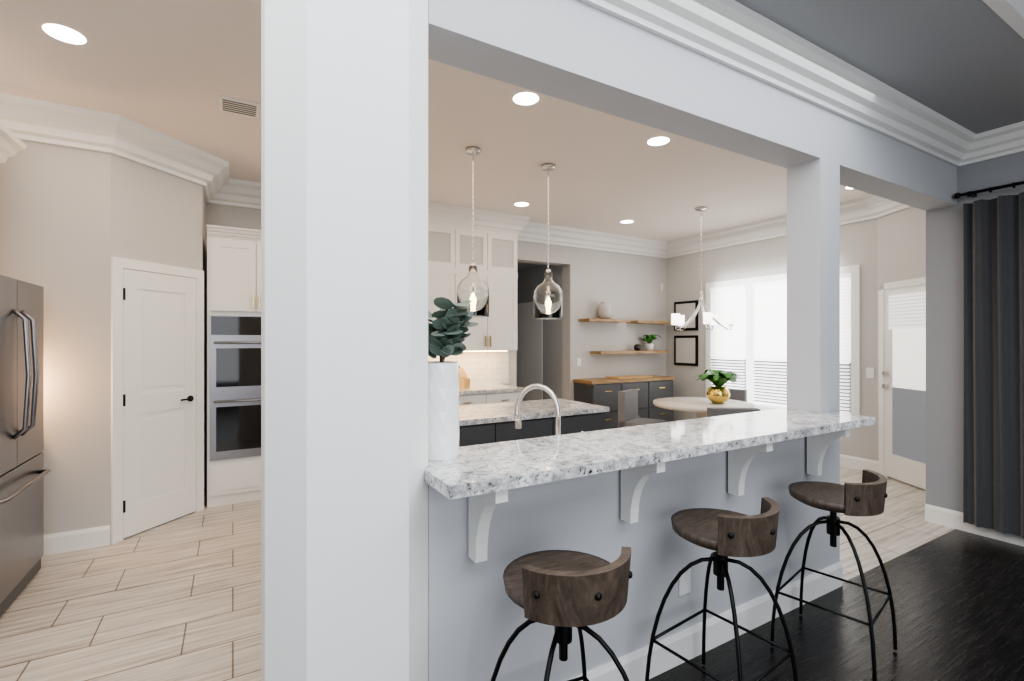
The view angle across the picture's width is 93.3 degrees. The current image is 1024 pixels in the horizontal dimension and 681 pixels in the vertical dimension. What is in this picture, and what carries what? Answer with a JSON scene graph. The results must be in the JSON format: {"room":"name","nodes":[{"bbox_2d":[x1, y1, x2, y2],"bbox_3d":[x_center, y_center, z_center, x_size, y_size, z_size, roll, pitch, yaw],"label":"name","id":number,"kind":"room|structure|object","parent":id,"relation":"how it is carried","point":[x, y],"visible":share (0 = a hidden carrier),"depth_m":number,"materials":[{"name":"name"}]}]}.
{"room":"kitchen","nodes":[
{"label":"kitchen","id":0,"kind":"room"},
{"bbox_2d":[0,140,205,534],"bbox_3d":[-3.549,-0.050,4.012,1.665,3.100,1.365,0,0,-30],"label":"wall","id":1,"kind":"structure","parent":0,"point":[73,221],"depth_m":3.48,"materials":[{"name":"grey paint"}]},
{"bbox_2d":[111,256,203,543],"bbox_3d":[-2.848,0.440,3.933,0.557,2.120,0.557,0,0,-30],"label":"pantry door","id":2,"kind":"structure","parent":1,"relation":"in","point":[157,394],"depth_m":3.88,"materials":[{"name":"white wood"}]},
{"bbox_2d":[0,93,910,257],"bbox_3d":[0.031,-1.490,4.346,8.200,0.221,3.965,0,0,-30],"label":"crown molding","id":3,"kind":"structure","parent":1,"relation":"attached to","point":[33,120],"depth_m":4.21,"materials":[{"name":"white paint"}]},
{"bbox_2d":[43,454,887,555],"bbox_3d":[0.009,1.430,4.385,8.200,0.140,3.875,0,0,-30],"label":"baseboard","id":4,"kind":"structure","parent":1,"relation":"attached to","point":[68,541],"depth_m":3.49,"materials":[{"name":"white"}]},
{"bbox_2d":[261,0,427,680],"bbox_3d":[-0.549,-0.050,1.607,0.495,3.100,0.400,0,0,-30],"label":"column","id":5,"kind":"structure","parent":0,"point":[344,335],"depth_m":1.42,"materials":[{"name":"white paint"}]},
{"bbox_2d":[0,0,868,241],"bbox_3d":[1.065,-1.640,4.655,10.700,0.080,4.865,0,0,-30],"label":"ceiling","id":6,"kind":"structure","parent":0,"point":[174,69],"depth_m":3.58,"materials":[{"name":"white paint"}]},
{"bbox_2d":[42,24,85,43],"bbox_3d":[-2.336,-1.597,2.526,0.168,0.003,0.168,0,0,15],"label":"recessed light","id":7,"kind":"object","parent":6,"relation":"in","point":[64,34],"depth_m":2.52,"materials":[{"name":"white"}]},
{"bbox_2d":[219,95,259,118],"bbox_3d":[-1.863,-1.593,3.307,0.240,0.013,0.220,0,0,-30],"label":"ceiling vent","id":8,"kind":"object","parent":6,"relation":"in","point":[238,107],"visible":1,"depth_m":3.29,"materials":[{"name":"white metal"}]},
{"bbox_2d":[457,146,488,316],"bbox_3d":[-0.326,-0.899,4.045,0.278,1.400,0.278,0,0,-30],"label":"pendant light","id":9,"kind":"object","parent":6,"relation":"hanging from","point":[473,286],"visible":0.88,"depth_m":3.95,"materials":[{"name":"clear glass"}]},
{"bbox_2d":[514,202,528,205],"bbox_3d":[0.113,-1.597,5.684,0.168,0.003,0.168,0,0,15],"label":"recessed light","id":10,"kind":"object","parent":6,"relation":"in","point":[521,203],"depth_m":5.67,"materials":[{"name":"white"}]},
{"bbox_2d":[513,92,538,104],"bbox_3d":[0.092,-1.597,3.201,0.168,0.003,0.168,0,0,-39],"label":"recessed light","id":11,"kind":"object","parent":6,"relation":"in","point":[526,98],"depth_m":3.19,"materials":[{"name":"white"}]},
{"bbox_2d":[533,163,562,318],"bbox_3d":[0.332,-0.899,4.425,0.278,1.400,0.278,0,0,-30],"label":"pendant light","id":12,"kind":"object","parent":6,"relation":"hanging from","point":[548,299],"visible":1,"depth_m":4.33,"materials":[{"name":"clear glass"}]},
{"bbox_2d":[621,220,633,222],"bbox_3d":[1.551,-1.597,6.514,0.168,0.003,0.168,0,0,15],"label":"recessed light","id":13,"kind":"object","parent":6,"relation":"in","point":[626,221],"depth_m":6.49,"materials":[{"name":"white"}]},
{"bbox_2d":[647,137,668,145],"bbox_3d":[1.175,-1.597,3.884,0.168,0.003,0.168,0,0,-39],"label":"recessed light","id":14,"kind":"object","parent":6,"relation":"in","point":[656,141],"depth_m":3.88,"materials":[{"name":"white"}]},
{"bbox_2d":[671,207,735,330],"bbox_3d":[2.277,-0.860,5.867,0.727,1.477,0.706,0,0,-30],"label":"chandelier","id":15,"kind":"object","parent":6,"relation":"hanging from","point":[709,319],"visible":1,"depth_m":5.79,"materials":[{"name":"silver metal"}]},
{"bbox_2d":[206,203,665,489],"bbox_3d":[-0.203,-0.050,6.616,6.735,3.100,0.200,0,0,-30],"label":"wall","id":16,"kind":"structure","parent":0,"point":[626,286],"depth_m":7.38,"materials":[{"name":"grey paint"}]},
{"bbox_2d":[428,201,530,352],"bbox_3d":[-1.064,-0.734,5.737,2.753,1.728,0.456,0,0,-30],"label":"upper cabinet","id":17,"kind":"object","parent":16,"relation":"attached to","point":[490,338],"depth_m":6.00,"materials":[{"name":"white wood"}]},
{"bbox_2d":[577,358,580,365],"bbox_3d":[0.995,0.320,7.187,0.070,0.120,0.006,0,0,-30],"label":"switch plate","id":18,"kind":"object","parent":16,"relation":"attached to","point":[578,359],"depth_m":7.18,"materials":[{"name":"white plastic"}]},
{"bbox_2d":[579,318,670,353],"bbox_3d":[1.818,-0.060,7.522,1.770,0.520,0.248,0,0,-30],"label":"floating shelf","id":19,"kind":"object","parent":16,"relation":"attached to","point":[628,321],"visible":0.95,"depth_m":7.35,"materials":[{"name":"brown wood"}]},
{"bbox_2d":[598,302,611,318],"bbox_3d":[1.400,-0.451,7.276,0.220,0.260,0.220,0,0,-30],"label":"vase","id":20,"kind":"object","parent":19,"relation":"on","point":[604,310],"visible":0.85,"depth_m":7.20,"materials":[{"name":"grey ceramic"}]},
{"bbox_2d":[634,335,660,350],"bbox_3d":[2.145,0.032,7.702,0.488,0.254,0.364,0,0,-30],"label":"potted plant","id":21,"kind":"object","parent":19,"relation":"on","point":[648,339],"visible":0.98,"depth_m":7.68,"materials":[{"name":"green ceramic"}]},
{"bbox_2d":[0,466,954,680],"bbox_3d":[0.940,1.530,4.871,10.700,0.060,4.365,0,0,-30],"label":"floor","id":22,"kind":"structure","parent":0,"point":[178,599],"depth_m":2.81,"materials":[{"name":"beige tile"}]},
{"bbox_2d":[0,275,49,615],"bbox_3d":[-3.139,0.565,2.594,0.857,1.830,0.900,0,0,-30],"label":"fridge","id":23,"kind":"object","parent":22,"relation":"on","point":[23,472],"visible":1,"depth_m":2.79,"materials":[{"name":"grey metal"}]},
{"bbox_2d":[207,225,260,506],"bbox_3d":[-2.536,0.237,4.753,0.760,2.525,0.688,0,0,-30],"label":"tall cabinet","id":24,"kind":"object","parent":22,"relation":"on","point":[233,365],"visible":0.71,"depth_m":4.42,"materials":[{"name":"white wood"}]},
{"bbox_2d":[459,393,487,405],"bbox_3d":[-0.679,1.063,5.867,0.506,0.874,0.617,0,0,-30],"label":"base cabinet","id":25,"kind":"object","parent":22,"relation":"on","point":[469,398],"depth_m":5.64,"materials":[{"name":"white wood"}]},
{"bbox_2d":[459,385,522,396],"bbox_3d":[-1.110,0.604,5.609,2.555,0.040,0.632,0,0,-30],"label":"countertop","id":26,"kind":"structure","parent":25,"relation":"on","point":[473,388],"depth_m":5.88,"materials":[{"name":"white stone"}]},
{"bbox_2d":[456,361,469,388],"bbox_3d":[-0.633,0.421,5.959,0.229,0.324,0.100,0,0,40],"label":"knife block","id":27,"kind":"object","parent":26,"relation":"on","point":[464,381],"visible":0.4,"depth_m":5.89,"materials":[{"name":"brown wood"}]},
{"bbox_2d":[488,393,521,403],"bbox_3d":[-0.242,1.063,6.119,0.502,0.874,0.617,0,0,-30],"label":"base cabinet","id":28,"kind":"object","parent":22,"relation":"on","point":[492,397],"depth_m":5.83,"materials":[{"name":"white wood"}]},
{"bbox_2d":[459,414,603,446],"bbox_3d":[-0.297,1.063,3.994,2.180,0.874,0.698,0,0,-30],"label":"kitchen island","id":29,"kind":"object","parent":22,"relation":"on","point":[494,432],"depth_m":3.83,"materials":[{"name":"grey wood"}]},
{"bbox_2d":[459,398,608,425],"bbox_3d":[-0.301,0.604,4.002,2.240,0.040,0.740,0,0,-30],"label":"island countertop","id":30,"kind":"structure","parent":29,"relation":"on","point":[479,415],"depth_m":4.03,"materials":[{"name":"white stone"}]},
{"bbox_2d":[573,375,674,429],"bbox_3d":[1.727,1.022,7.349,1.660,0.955,0.453,0,0,-30],"label":"sideboard","id":31,"kind":"object","parent":22,"relation":"on","point":[606,390],"visible":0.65,"depth_m":7.12,"materials":[{"name":"grey wood"}]},
{"bbox_2d":[618,389,666,427],"bbox_3d":[1.674,1.075,6.192,0.480,0.850,0.460,0,0,35],"label":"chair","id":32,"kind":"object","parent":22,"relation":"on","point":[628,408],"visible":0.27,"depth_m":6.15,"materials":[{"name":"grey fabric"}]},
{"bbox_2d":[653,397,753,418],"bbox_3d":[2.267,1.120,5.773,1.120,0.760,1.120,0,0,-30],"label":"dining table","id":33,"kind":"object","parent":22,"relation":"on","point":[698,406],"visible":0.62,"depth_m":5.68,"materials":[{"name":"beige wood"}]},
{"bbox_2d":[694,369,739,403],"bbox_3d":[2.431,0.542,5.699,0.592,0.393,0.584,0,0,-30],"label":"potted plant","id":34,"kind":"object","parent":33,"relation":"on","point":[718,393],"visible":1,"depth_m":5.60,"materials":[{"name":"green plant"}]},
{"bbox_2d":[707,407,760,416],"bbox_3d":[2.147,1.075,4.829,0.460,0.850,0.480,0,0,7],"label":"chair","id":35,"kind":"object","parent":22,"relation":"on","point":[715,411],"visible":0.06,"depth_m":4.61,"materials":[{"name":"grey fabric"}]},
{"bbox_2d":[729,389,746,401],"bbox_3d":[2.772,1.075,6.357,0.460,0.850,0.480,0,0,41],"label":"chair","id":36,"kind":"object","parent":22,"relation":"on","point":[739,394],"depth_m":6.37,"materials":[{"name":"grey fabric"}]},
{"bbox_3d":[0.601,1.042,2.769,2.630,0.915,0.657,0,0,-30],"label":"countertop","id":37,"kind":"structure","parent":22,"relation":"on","visible":0},
{"bbox_2d":[514,384,582,434],"bbox_3d":[0.183,0.401,2.419,0.276,0.367,0.228,0,0,-30],"label":"faucet","id":38,"kind":"object","parent":37,"relation":"on","point":[549,391],"visible":0.67,"depth_m":2.41,"materials":[{"name":"silver metal"}]},
{"bbox_2d":[517,262,561,399],"bbox_3d":[-0.324,-0.050,8.241,1.120,3.100,2.735,0,0,-30],"label":"wall","id":39,"kind":"structure","parent":0,"point":[530,279],"depth_m":7.63,"materials":[{"name":"grey paint"}]},
{"bbox_2d":[516,302,542,400],"bbox_3d":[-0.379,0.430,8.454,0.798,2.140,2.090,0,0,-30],"label":"hall door","id":40,"kind":"structure","parent":39,"relation":"in","point":[529,360],"depth_m":8.08,"materials":[{"name":"white"}]},
{"bbox_2d":[428,0,956,680],"bbox_3d":[1.582,-0.050,2.837,4.423,3.100,0.200,0,0,-30],"label":"wall","id":41,"kind":"structure","parent":0,"point":[582,54],"depth_m":2.21,"materials":[{"name":"grey paint"}]},
{"bbox_2d":[425,408,874,499],"bbox_3d":[0.803,0.448,2.260,2.548,0.040,0.470,0,0,-30],"label":"countertop","id":42,"kind":"structure","parent":41,"relation":"on","point":[473,470],"depth_m":1.95,"materials":[{"name":"stone"}]},
{"bbox_2d":[428,361,458,460],"bbox_3d":[-0.262,0.253,1.784,0.136,0.349,0.136,0,0,-30],"label":"vase","id":43,"kind":"object","parent":42,"relation":"on","point":[443,410],"visible":0.77,"depth_m":1.72,"materials":[{"name":"white ceramic"}]},
{"bbox_2d":[428,297,478,361],"bbox_3d":[-0.237,-0.015,1.789,0.206,0.274,0.258,0,0,-30],"label":"plant","id":44,"kind":"object","parent":43,"relation":"in","point":[448,327],"visible":0.88,"depth_m":1.73,"materials":[{"name":"green plant"}]},
{"bbox_2d":[468,429,849,562],"bbox_3d":[0.835,0.615,2.154,2.165,0.290,0.203,0,0,-30],"label":"corbels","id":45,"kind":"object","parent":41,"relation":"attached to","point":[481,507],"depth_m":2.01,"materials":[{"name":"white wood"}]},
{"bbox_2d":[679,568,690,595],"bbox_3d":[0.812,1.130,2.270,0.075,0.120,0.006,0,0,-30],"label":"switch plate","id":46,"kind":"object","parent":41,"relation":"attached to","point":[685,583],"depth_m":2.27,"materials":[{"name":"white plastic"}]},
{"bbox_2d":[578,0,977,163],"bbox_3d":[1.589,-1.465,2.631,4.230,0.170,0.165,0,0,-30],"label":"crown molding","id":47,"kind":"structure","parent":41,"relation":"attached to","point":[736,35],"depth_m":2.57,"materials":[{"name":"white"}]},
{"bbox_2d":[569,504,1023,680],"bbox_3d":[2.735,1.430,0.327,4.936,0.140,5.700,0,0,-30],"label":"baseboard","id":48,"kind":"structure","parent":41,"relation":"attached to","point":[686,643],"depth_m":2.46,"materials":[{"name":"white wood"}]},
{"bbox_2d":[666,218,876,460],"bbox_3d":[3.393,-0.050,6.923,0.200,3.100,3.265,0,0,-30],"label":"wall","id":49,"kind":"structure","parent":0,"point":[858,246],"depth_m":6.63,"materials":[{"name":"grey paint"}]},
{"bbox_2d":[674,335,697,365],"bbox_3d":[2.785,0.160,7.746,0.026,0.480,0.460,0,0,-30],"label":"picture frame","id":50,"kind":"object","parent":49,"relation":"attached to","point":[686,350],"depth_m":7.72,"materials":[{"name":"beige paper"}]},
{"bbox_2d":[674,300,697,330],"bbox_3d":[2.785,-0.395,7.746,0.026,0.470,0.460,0,0,-30],"label":"picture frame","id":51,"kind":"object","parent":49,"relation":"attached to","point":[686,308],"depth_m":7.70,"materials":[{"name":"black metal"}]},
{"bbox_2d":[706,264,859,414],"bbox_3d":[3.487,0.060,6.501,0.055,1.880,2.140,0,0,-30],"label":"nook window","id":52,"kind":"structure","parent":49,"relation":"in","point":[750,348],"depth_m":6.59,"materials":[{"name":"white glass"}]},
{"bbox_2d":[866,368,873,377],"bbox_3d":[4.085,0.370,5.515,0.006,0.120,0.075,0,0,-30],"label":"switch plate","id":53,"kind":"object","parent":49,"relation":"attached to","point":[869,371],"depth_m":5.51,"materials":[{"name":"white plastic"}]},
{"bbox_2d":[649,529,1023,680],"bbox_3d":[0.808,1.530,-0.900,9.500,0.060,5.500,0,0,-30],"label":"floor","id":54,"kind":"structure","parent":0,"point":[958,598],"depth_m":2.51,"materials":[{"name":"black wood"}]},
{"bbox_2d":[491,547,632,680],"bbox_3d":[0.161,1.066,1.520,0.426,0.852,0.426,0,0,-22],"label":"stool","id":55,"kind":"object","parent":54,"relation":"on","point":[563,592],"visible":1,"depth_m":1.36,"materials":[{"name":"brown wood"}]},
{"bbox_2d":[645,497,797,680],"bbox_3d":[0.839,1.066,1.946,0.426,0.852,0.426,0,0,-36],"label":"stool","id":56,"kind":"object","parent":54,"relation":"on","point":[723,534],"visible":1,"depth_m":1.89,"materials":[{"name":"brown wood"}]},
{"bbox_2d":[770,469,896,680],"bbox_3d":[1.563,1.066,2.353,0.426,0.852,0.426,0,0,-42],"label":"stool","id":57,"kind":"object","parent":54,"relation":"on","point":[868,495],"visible":1,"depth_m":2.32,"materials":[{"name":"brown wood"}]},
{"bbox_2d":[735,0,1023,133],"bbox_3d":[0.808,-1.729,-0.900,9.500,0.362,5.500,0,0,-30],"label":"ceiling","id":58,"kind":"structure","parent":0,"point":[960,62],"depth_m":2.53,"materials":[{"name":"grey paint"}]},
{"bbox_2d":[877,207,925,490],"bbox_3d":[4.221,-0.050,4.967,0.198,3.100,1.098,0,0,0],"label":"wall","id":59,"kind":"structure","parent":0,"point":[901,245],"depth_m":5.14,"materials":[{"name":"grey paint"}]},
{"bbox_2d":[879,277,925,489],"bbox_3d":[4.092,0.435,4.939,0.058,2.130,0.920,0,0,0],"label":"door","id":60,"kind":"structure","parent":59,"relation":"in","point":[902,380],"depth_m":5.06,"materials":[{"name":"white"}]},
{"bbox_2d":[926,152,1023,511],"bbox_3d":[4.959,-0.025,1.611,0.200,3.050,5.700,0,0,-30],"label":"wall","id":61,"kind":"structure","parent":0,"point":[944,356],"depth_m":3.90,"materials":[{"name":"grey paint"}]},
{"bbox_2d":[950,121,1023,166],"bbox_3d":[4.851,-1.465,1.433,0.165,0.170,5.500,0,0,-30],"label":"crown molding","id":62,"kind":"structure","parent":61,"relation":"attached to","point":[1009,139],"depth_m":3.57,"materials":[{"name":"white paint"}]},
{"bbox_2d":[954,181,1023,198],"bbox_3d":[3.896,-1.129,3.125,0.122,0.050,1.585,0,0,-30],"label":"curtain rod","id":63,"kind":"object","parent":61,"relation":"attached to","point":[974,193],"visible":1,"depth_m":3.63,"materials":[{"name":"black metal"}]},
{"bbox_2d":[963,192,1023,538],"bbox_3d":[3.734,0.175,3.335,0.088,2.470,0.950,0,0,-30],"label":"curtain","id":64,"kind":"object","parent":63,"relation":"hanging from","point":[993,473],"visible":1,"depth_m":3.60,"materials":[{"name":"fabric"}]},
{"bbox_3d":[-3.606,-0.050,2.246,0.200,3.100,4.365,0,0,-30],"label":"wall","id":65,"kind":"structure","parent":0,"visible":0},
{"bbox_2d":[0,122,26,162],"bbox_3d":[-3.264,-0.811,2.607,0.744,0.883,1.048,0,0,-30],"label":"crown molding","id":66,"kind":"structure","parent":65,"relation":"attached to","point":[11,144],"depth_m":2.98,"materials":[{"name":"white paint"}]}
]}

